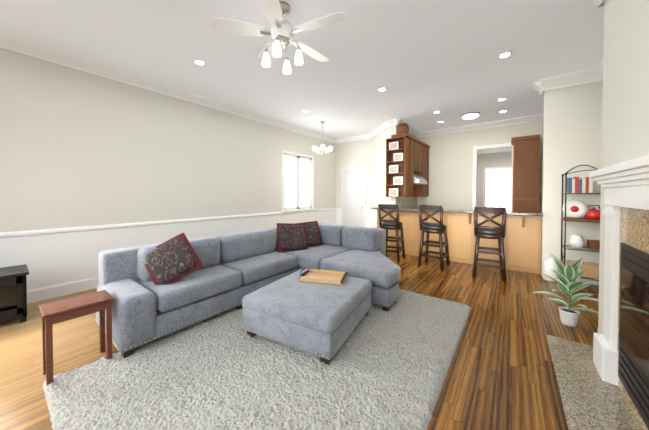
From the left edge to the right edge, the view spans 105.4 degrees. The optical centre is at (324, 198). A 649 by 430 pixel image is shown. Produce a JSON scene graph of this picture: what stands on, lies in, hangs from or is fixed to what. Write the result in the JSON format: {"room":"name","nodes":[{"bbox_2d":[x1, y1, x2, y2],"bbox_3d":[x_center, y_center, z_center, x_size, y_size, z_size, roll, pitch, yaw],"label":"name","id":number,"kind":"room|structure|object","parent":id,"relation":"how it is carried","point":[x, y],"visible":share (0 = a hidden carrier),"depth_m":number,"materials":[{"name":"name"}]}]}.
{"room":"kitchen and living room","nodes":[
{"label":"kitchen and living room","id":0,"kind":"room"},
{"bbox_2d":[0,48,335,232],"bbox_3d":[-2.346,-0.352,5.343,0.120,3.375,9.150,1,1,37],"label":"wall","id":1,"kind":"structure","parent":0,"point":[78,148],"depth_m":4.01,"materials":[{"name":"paint"}]},
{"bbox_2d":[27,277,98,303],"bbox_3d":[-2.291,1.251,5.328,0.018,0.170,8.910,1,1,37],"label":"baseboard","id":2,"kind":"structure","parent":1,"relation":"attached to","point":[44,293],"depth_m":3.47,"materials":[{"name":"white wood"}]},
{"bbox_2d":[0,210,335,289],"bbox_3d":[-2.296,0.891,5.327,0.004,0.890,8.910,1,1,37],"label":"wainscoting","id":3,"kind":"structure","parent":1,"relation":"attached to","point":[54,259],"depth_m":3.71,"materials":[{"name":"white paint"}]},
{"bbox_2d":[0,208,336,237],"bbox_3d":[-2.286,0.416,5.311,0.030,0.070,8.910,1,1,37],"label":"trim","id":4,"kind":"structure","parent":1,"relation":"attached to","point":[47,231],"depth_m":4.05,"materials":[{"name":"white wood"}]},
{"bbox_2d":[281,150,314,211],"bbox_3d":[-0.780,-0.488,7.335,0.170,1.700,1.400,1,1,37],"label":"window","id":5,"kind":"structure","parent":1,"relation":"in","point":[297,181],"depth_m":7.33,"materials":[{"name":"white glass"}]},
{"bbox_2d":[0,0,605,143],"bbox_3d":[0.406,-1.921,3.713,6.320,0.182,9.820,1,1,37],"label":"crown molding","id":6,"kind":"structure","parent":1,"relation":"attached to","point":[541,86],"depth_m":4.21,"materials":[{"name":"white wood"}]},
{"bbox_2d":[0,252,598,429],"bbox_3d":[0.406,1.392,3.769,6.440,0.060,9.940,1,1,37],"label":"floor","id":7,"kind":"structure","parent":0,"point":[501,375],"depth_m":2.27,"materials":[{"name":"brown wood"}]},
{"bbox_2d":[0,264,28,322],"bbox_3d":[-3.746,1.101,2.618,0.510,0.560,0.780,1,1,37],"label":"side table","id":8,"kind":"object","parent":7,"relation":"on","point":[13,293],"visible":1,"depth_m":2.73,"materials":[{"name":"black wood"}]},
{"bbox_2d":[39,290,113,384],"bbox_3d":[-2.027,1.116,2.036,0.290,0.550,0.400,1,1,37],"label":"side table","id":9,"kind":"object","parent":7,"relation":"on","point":[63,310],"visible":0.94,"depth_m":1.97,"materials":[{"name":"brown wood"}]},
{"bbox_2d":[95,221,400,357],"bbox_3d":[-0.431,0.873,3.272,2.362,0.995,3.493,1,1,37],"label":"sofa","id":10,"kind":"object","parent":7,"relation":"on","point":[155,291],"visible":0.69,"depth_m":2.91,"materials":[{"name":"fabric"}]},
{"bbox_2d":[43,289,470,429],"bbox_3d":[-0.133,1.362,2.488,2.406,0.036,3.418,1,1,37],"label":"rug","id":11,"kind":"object","parent":7,"relation":"on","point":[385,370],"visible":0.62,"depth_m":1.86,"materials":[{"name":"white carpet"}]},
{"bbox_2d":[242,268,371,364],"bbox_3d":[-0.127,1.114,2.687,1.010,0.493,1.110,1,1,28],"label":"ottoman","id":12,"kind":"object","parent":11,"relation":"on","point":[321,314],"visible":1,"depth_m":2.31,"materials":[{"name":"fabric"}]},
{"bbox_2d":[299,268,346,284],"bbox_3d":[-0.011,0.904,2.934,0.584,0.081,0.484,1,1,37],"label":"tray","id":13,"kind":"object","parent":12,"relation":"on","point":[310,276],"depth_m":2.89,"materials":[{"name":"brown wood"}]},
{"bbox_2d":[378,204,404,262],"bbox_3d":[1.474,0.725,5.452,0.488,1.222,0.539,1,1,33],"label":"stool","id":14,"kind":"object","parent":7,"relation":"on","point":[396,224],"visible":0.92,"depth_m":5.28,"materials":[{"name":"brown wood"}]},
{"bbox_2d":[401,197,423,207],"bbox_3d":[2.777,0.625,7.141,0.657,1.360,1.437,1,1,37],"label":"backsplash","id":15,"kind":"structure","parent":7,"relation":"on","point":[408,202],"depth_m":7.31,"materials":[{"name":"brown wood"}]},
{"bbox_2d":[418,205,449,270],"bbox_3d":[2.171,0.734,4.920,0.488,1.222,0.539,1,1,40],"label":"stool","id":16,"kind":"object","parent":7,"relation":"on","point":[439,228],"visible":1,"depth_m":4.79,"materials":[{"name":"brown wood"}]},
{"bbox_2d":[371,207,542,273],"bbox_3d":[2.642,0.783,5.455,3.217,1.100,0.670,1,1,37],"label":"bar counter","id":17,"kind":"object","parent":7,"relation":"on","point":[522,245],"depth_m":5.04,"materials":[{"name":"brown wood"}]},
{"bbox_2d":[472,207,506,281],"bbox_3d":[2.875,0.744,4.320,0.488,1.222,0.539,1,1,32],"label":"stool","id":18,"kind":"object","parent":7,"relation":"on","point":[487,232],"visible":1,"depth_m":4.15,"materials":[{"name":"brown wood"}]},
{"bbox_2d":[511,134,539,211],"bbox_3d":[4.878,-0.066,6.011,0.479,2.780,0.665,1,1,37],"label":"tall cabinet","id":19,"kind":"object","parent":7,"relation":"on","point":[526,161],"depth_m":5.74,"materials":[{"name":"brown wood"}]},
{"bbox_2d":[542,258,559,281],"bbox_3d":[3.763,1.169,4.109,0.210,0.375,0.210,1,1,37],"label":"jar","id":20,"kind":"object","parent":7,"relation":"on","point":[549,264],"visible":0.69,"depth_m":4.05,"materials":[{"name":"white ceramic"}]},
{"bbox_2d":[532,254,598,326],"bbox_3d":[2.683,0.998,2.706,0.650,0.764,0.554,1,1,37],"label":"potted plant","id":21,"kind":"object","parent":7,"relation":"on","point":[569,275],"visible":0.92,"depth_m":2.70,"materials":[{"name":"green plant"}]},
{"bbox_2d":[560,165,600,283],"bbox_3d":[4.038,0.408,3.846,0.511,1.906,0.376,1,1,37],"label":"rack","id":22,"kind":"object","parent":7,"relation":"on","point":[574,210],"visible":0.83,"depth_m":3.82,"materials":[{"name":"black metal"}]},
{"bbox_2d":[546,334,641,429],"bbox_3d":[1.690,1.395,1.474,0.367,0.012,2.310,1,1,37],"label":"hearth","id":23,"kind":"object","parent":7,"relation":"on","point":[591,399],"visible":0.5,"depth_m":1.76,"materials":[{"name":"stone"}]},
{"bbox_2d":[0,0,603,138],"bbox_3d":[0.406,-2.053,3.711,6.440,0.080,9.940,1,1,37],"label":"ceiling","id":24,"kind":"structure","parent":0,"point":[421,61],"depth_m":3.37,"materials":[{"name":"grey paint"}]},
{"bbox_2d":[193,59,205,65],"bbox_3d":[-1.839,-2.007,3.639,0.168,0.009,0.168,1,1,28],"label":"recessed light","id":25,"kind":"object","parent":24,"relation":"in","point":[197,61],"depth_m":3.63,"materials":[{"name":"white"}]},
{"bbox_2d":[210,0,346,74],"bbox_3d":[-0.405,-1.699,2.603,1.336,0.590,1.312,1,1,37],"label":"fan","id":26,"kind":"object","parent":24,"relation":"hanging from","point":[282,31],"visible":1,"depth_m":2.49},
{"bbox_2d":[313,121,332,154],"bbox_3d":[-0.038,-1.622,6.635,0.528,0.880,0.507,1,1,37],"label":"chandelier","id":27,"kind":"object","parent":24,"relation":"hanging from","point":[317,150],"visible":1,"depth_m":6.59,"materials":[{"name":"white glass"}]},
{"bbox_2d":[378,87,386,91],"bbox_3d":[1.067,-2.023,4.578,0.168,0.009,0.168,1,1,28],"label":"recessed light","id":28,"kind":"object","parent":24,"relation":"in","point":[381,89],"depth_m":4.56,"materials":[{"name":"white"}]},
{"bbox_2d":[461,112,479,119],"bbox_3d":[3.555,-2.002,6.026,0.400,0.100,0.400,1,1,37],"label":"flush-mount light","id":29,"kind":"object","parent":24,"relation":"attached to","point":[470,115],"visible":1,"depth_m":5.92,"materials":[{"name":"white glass"}]},
{"bbox_2d":[498,51,512,57],"bbox_3d":[2.518,-2.003,3.446,0.168,0.009,0.168,1,1,28],"label":"recessed light","id":30,"kind":"object","parent":24,"relation":"in","point":[505,54],"depth_m":3.43,"materials":[{"name":"white"}]},
{"bbox_2d":[336,138,371,208],"bbox_3d":[1.002,-0.405,8.468,1.410,3.375,0.120,1,1,37],"label":"wall","id":31,"kind":"structure","parent":0,"point":[354,153],"depth_m":8.34,"materials":[{"name":"paint"}]},
{"bbox_2d":[341,166,365,226],"bbox_3d":[0.964,0.099,8.385,0.980,2.370,0.065,1,1,37],"label":"door","id":32,"kind":"structure","parent":31,"relation":"attached to","point":[353,197],"depth_m":8.38,"materials":[{"name":"white wood"}]},
{"bbox_2d":[366,211,376,227],"bbox_3d":[1.563,0.856,7.361,1.230,0.890,0.993,1,1,37],"label":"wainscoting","id":33,"kind":"structure","parent":31,"relation":"attached to","point":[371,217],"depth_m":8.01,"materials":[{"name":"white wood"}]},
{"bbox_2d":[372,125,416,209],"bbox_3d":[1.938,-0.390,7.552,1.190,3.375,1.780,1,1,37],"label":"wall","id":34,"kind":"structure","parent":0,"point":[379,168],"depth_m":7.25,"materials":[{"name":"paint"}]},
{"bbox_2d":[386,123,429,196],"bbox_3d":[2.452,-0.982,6.946,0.650,1.860,2.097,1,1,37],"label":"cabinet","id":35,"kind":"object","parent":34,"relation":"attached to","point":[407,164],"visible":1,"depth_m":6.36,"materials":[{"name":"brown wood"}]},
{"bbox_2d":[417,121,542,212],"bbox_3d":[3.993,-0.383,7.179,4.910,3.375,0.120,1,1,37],"label":"wall","id":36,"kind":"structure","parent":0,"point":[450,170],"depth_m":7.16,"materials":[{"name":"paint"}]},
{"bbox_2d":[472,143,512,210],"bbox_3d":[4.549,-0.072,6.668,0.960,2.770,0.020,1,1,37],"label":"trim","id":37,"kind":"structure","parent":36,"relation":"attached to","point":[475,148],"depth_m":6.88,"materials":[{"name":"white wood"}]},
{"bbox_2d":[477,152,511,206],"bbox_3d":[6.707,-0.231,9.262,3.120,3.000,0.120,1,1,37],"label":"wall","id":38,"kind":"structure","parent":0,"point":[495,159],"depth_m":9.54,"materials":[{"name":"paint"}]},
{"bbox_2d":[483,166,511,210],"bbox_3d":[6.641,-0.331,9.273,1.160,1.760,0.100,1,1,37],"label":"door","id":39,"kind":"structure","parent":38,"relation":"in","point":[496,186],"depth_m":9.37,"materials":[{"name":"white"}]},
{"bbox_2d":[477,147,511,153],"bbox_3d":[5.705,-1.748,7.924,3.120,0.080,3.180,1,1,37],"label":"ceiling","id":40,"kind":"structure","parent":0,"point":[497,150],"depth_m":8.83,"materials":[{"name":"grey paint"}]},
{"bbox_2d":[541,81,602,275],"bbox_3d":[4.111,-0.331,4.095,0.740,3.375,0.120,1,1,37],"label":"wall","id":41,"kind":"structure","parent":0,"point":[572,129],"depth_m":4.07,"materials":[{"name":"paint"}]},
{"bbox_2d":[559,272,598,284],"bbox_3d":[4.061,1.272,4.073,0.720,0.170,0.018,1,1,37],"label":"baseboard","id":42,"kind":"structure","parent":41,"relation":"attached to","point":[580,279],"depth_m":3.95,"materials":[{"name":"white wood"}]},
{"bbox_2d":[598,0,648,333],"bbox_3d":[2.074,-0.283,1.228,0.500,3.375,2.330,1,1,37],"label":"wall","id":43,"kind":"structure","parent":0,"point":[625,119],"depth_m":1.86,"materials":[{"name":"paint"}]},
{"bbox_2d":[589,155,648,429],"bbox_3d":[1.822,0.591,1.436,0.128,1.620,1.710,1,1,37],"label":"fireplace","id":44,"kind":"object","parent":43,"relation":"attached to","point":[621,351],"visible":0.94,"depth_m":1.65,"materials":[{"name":"white"}]}
]}

